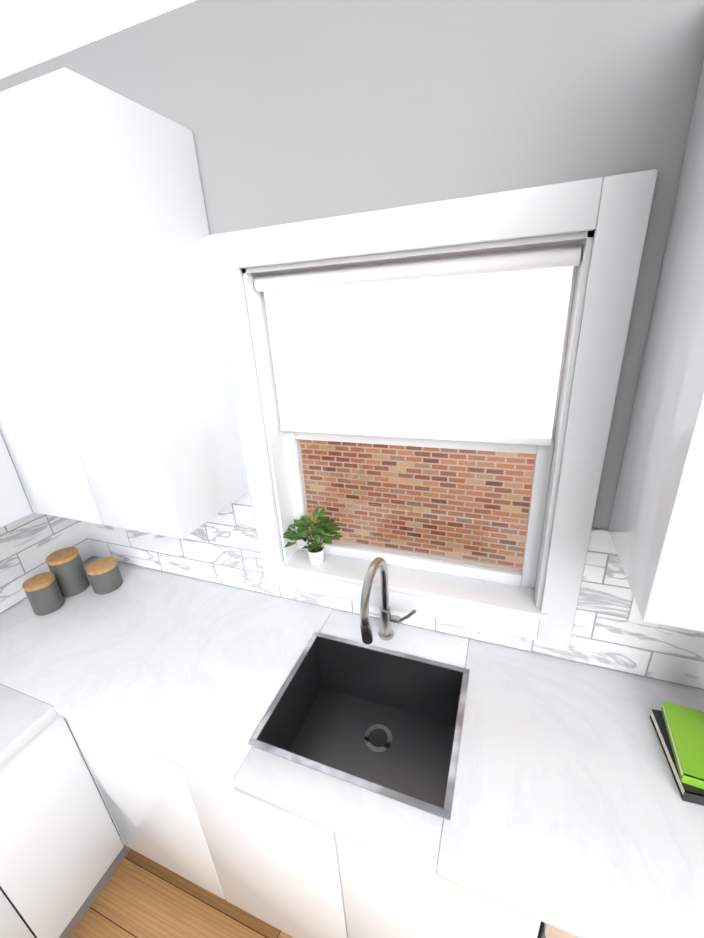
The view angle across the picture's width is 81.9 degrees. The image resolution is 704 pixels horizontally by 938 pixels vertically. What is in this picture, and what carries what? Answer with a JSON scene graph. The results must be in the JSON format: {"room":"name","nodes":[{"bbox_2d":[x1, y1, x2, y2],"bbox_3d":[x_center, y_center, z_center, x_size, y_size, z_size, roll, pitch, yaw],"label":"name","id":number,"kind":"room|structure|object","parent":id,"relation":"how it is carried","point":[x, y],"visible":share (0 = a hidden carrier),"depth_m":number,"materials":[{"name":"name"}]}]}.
{"room":"kitchen","nodes":[
{"label":"kitchen","id":0,"kind":"room"},
{"bbox_2d":[0,0,195,78],"bbox_3d":[1.142,0.195,-2.608,7.920,0.100,6.320,5,24,20],"label":"ceiling","id":1,"kind":"structure","parent":0,"point":[34,32],"depth_m":0.99,"materials":[{"name":"white paint"}]},
{"bbox_2d":[69,849,292,937],"bbox_3d":[1.303,2.707,-1.591,7.920,0.060,6.320,5,24,20],"label":"floor","id":2,"kind":"structure","parent":0,"point":[140,896],"depth_m":1.44,"materials":[{"name":"brown wood"}]},
{"bbox_2d":[0,721,119,937],"bbox_3d":[-1.250,1.222,1.237,0.612,0.873,0.570,5,24,20],"label":"base cabinet","id":3,"kind":"object","parent":2,"relation":"on","point":[84,810],"depth_m":1.23,"materials":[{"name":"white wood"}]},
{"bbox_2d":[0,676,59,767],"bbox_3d":[-1.267,0.799,1.062,0.637,0.040,0.570,5,24,20],"label":"countertop","id":4,"kind":"structure","parent":3,"relation":"on","point":[25,710],"depth_m":1.18,"materials":[{"name":"white stone"}]},
{"bbox_2d":[52,714,540,937],"bbox_3d":[-0.415,1.053,1.520,1.947,0.873,0.630,5,24,20],"label":"base cabinet","id":5,"kind":"object","parent":2,"relation":"on","point":[302,878],"depth_m":1.12,"materials":[{"name":"white wood"}]},
{"bbox_2d":[0,556,703,937],"bbox_3d":[0.024,0.670,1.176,2.947,0.040,0.631,5,24,20],"label":"countertop","id":6,"kind":"structure","parent":5,"relation":"on","point":[574,814],"depth_m":1.04,"materials":[{"name":"white stone"}]},
{"bbox_2d":[22,572,63,615],"bbox_3d":[-1.206,0.489,1.589,0.102,0.131,0.102,5,24,20],"label":"canister","id":7,"kind":"object","parent":6,"relation":"on","point":[43,594],"visible":1,"depth_m":1.56,"materials":[{"name":"grey"}]},
{"bbox_2d":[46,547,89,596],"bbox_3d":[-1.176,0.427,1.683,0.112,0.171,0.112,5,24,20],"label":"canister","id":8,"kind":"object","parent":6,"relation":"on","point":[66,567],"visible":0.98,"depth_m":1.65,"materials":[{"name":"grey"}]},
{"bbox_2d":[86,557,122,593],"bbox_3d":[-1.033,0.445,1.697,0.112,0.111,0.112,5,24,20],"label":"canister","id":9,"kind":"object","parent":6,"relation":"on","point":[104,575],"visible":1,"depth_m":1.66,"materials":[{"name":"grey"}]},
{"bbox_2d":[247,632,469,819],"bbox_3d":[0.049,0.778,1.187,0.544,0.259,0.434,5,24,20],"label":"sink basin","id":10,"kind":"object","parent":6,"relation":"in","point":[385,722],"visible":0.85,"depth_m":1.30,"materials":[{"name":"grey metal"}]},
{"bbox_2d":[360,557,415,644],"bbox_3d":[0.111,0.434,1.220,0.132,0.352,0.229,5,24,20],"label":"tap","id":11,"kind":"object","parent":6,"relation":"on","point":[386,630],"visible":1,"depth_m":1.24,"materials":[{"name":"silver metal"}]},
{"bbox_2d":[649,701,703,805],"bbox_3d":[0.875,0.667,0.922,0.283,0.052,0.219,5,24,20],"label":"books","id":12,"kind":"object","parent":6,"relation":"on","point":[679,730],"visible":0.97,"depth_m":0.95,"materials":[{"name":"green paper"}]},
{"bbox_2d":[537,921,578,937],"bbox_3d":[0.795,1.162,1.063,0.638,0.870,0.593,5,24,20],"label":"dishwasher","id":13,"kind":"object","parent":2,"relation":"on","point":[547,930],"visible":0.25,"depth_m":0.77,"materials":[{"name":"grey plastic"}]},
{"bbox_2d":[0,0,703,607],"bbox_3d":[2.309,0.319,0.551,7.600,2.635,0.160,5,24,20],"label":"wall","id":14,"kind":"structure","parent":0,"point":[292,110],"depth_m":0.88,"materials":[{"name":"grey paint"}]},
{"bbox_2d":[0,68,248,538],"bbox_3d":[-0.739,-0.366,1.207,0.631,1.025,0.346,5,24,20],"label":"upper cabinet","id":15,"kind":"object","parent":14,"relation":"attached to","point":[117,406],"visible":0.96,"depth_m":1.02,"materials":[{"name":"white wood"}]},
{"bbox_2d":[206,169,657,646],"bbox_3d":[0.147,-0.089,1.236,1.055,1.185,0.175,5,24,20],"label":"window","id":16,"kind":"structure","parent":14,"relation":"in","point":[613,211],"depth_m":1.11,"materials":[{"name":"white paint"}]},
{"bbox_2d":[283,507,342,564],"bbox_3d":[-0.144,0.242,1.482,0.243,0.204,0.220,5,24,20],"label":"potted plant","id":17,"kind":"object","parent":16,"relation":"on","point":[322,527],"visible":0.94,"depth_m":1.46,"materials":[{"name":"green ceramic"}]},
{"bbox_2d":[254,246,581,445],"bbox_3d":[0.129,-0.311,1.135,0.843,0.473,0.043,5,24,20],"label":"roller blind","id":18,"kind":"object","parent":16,"relation":"attached to","point":[470,348],"visible":0.92,"depth_m":1.11,"materials":[{"name":"white fabric"}]},
{"bbox_2d":[608,60,703,631],"bbox_3d":[0.960,-0.219,0.574,0.823,1.025,0.346,5,24,20],"label":"upper cabinet","id":19,"kind":"object","parent":14,"relation":"attached to","point":[656,528],"visible":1,"depth_m":0.72,"materials":[{"name":"white wood"}]},
{"bbox_3d":[-2.400,1.146,-0.745,0.160,2.635,6.320,5,24,20],"label":"wall","id":20,"kind":"structure","parent":0,"visible":0},
{"bbox_2d":[0,426,33,526],"bbox_3d":[-1.329,-0.270,1.062,0.348,1.024,0.430,5,24,20],"label":"upper cabinet","id":21,"kind":"object","parent":20,"relation":"attached to","point":[15,504],"visible":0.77,"depth_m":1.28,"materials":[{"name":"white wood"}]},
{"bbox_2d":[0,512,91,613],"bbox_3d":[-1.776,0.730,0.586,0.009,0.503,2.960,5,24,20],"label":"tile","id":22,"kind":"structure","parent":20,"relation":"attached to","point":[26,542],"depth_m":1.67,"materials":[{"name":"tile"}]},
{"bbox_2d":[80,491,703,689],"bbox_3d":[0.136,0.325,1.345,2.910,0.457,0.009,5,24,20],"label":"tile","id":23,"kind":"structure","parent":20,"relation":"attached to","point":[222,547],"depth_m":1.28,"materials":[{"name":"tile"}]},
{"bbox_2d":[628,597,658,626],"bbox_3d":[0.790,0.371,1.085,0.072,0.116,0.008,5,24,20],"label":"outlet","id":24,"kind":"object","parent":23,"relation":"attached to","point":[635,616],"visible":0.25,"depth_m":1.10,"materials":[{"name":"white plastic"}]},
{"label":"outside","id":25,"kind":"structure","parent":0,"visible":0},
{"bbox_2d":[300,243,579,568],"bbox_3d":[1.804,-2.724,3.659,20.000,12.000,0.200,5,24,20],"label":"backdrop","id":26,"kind":"structure","parent":25,"point":[378,465],"depth_m":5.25,"materials":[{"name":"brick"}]}
]}

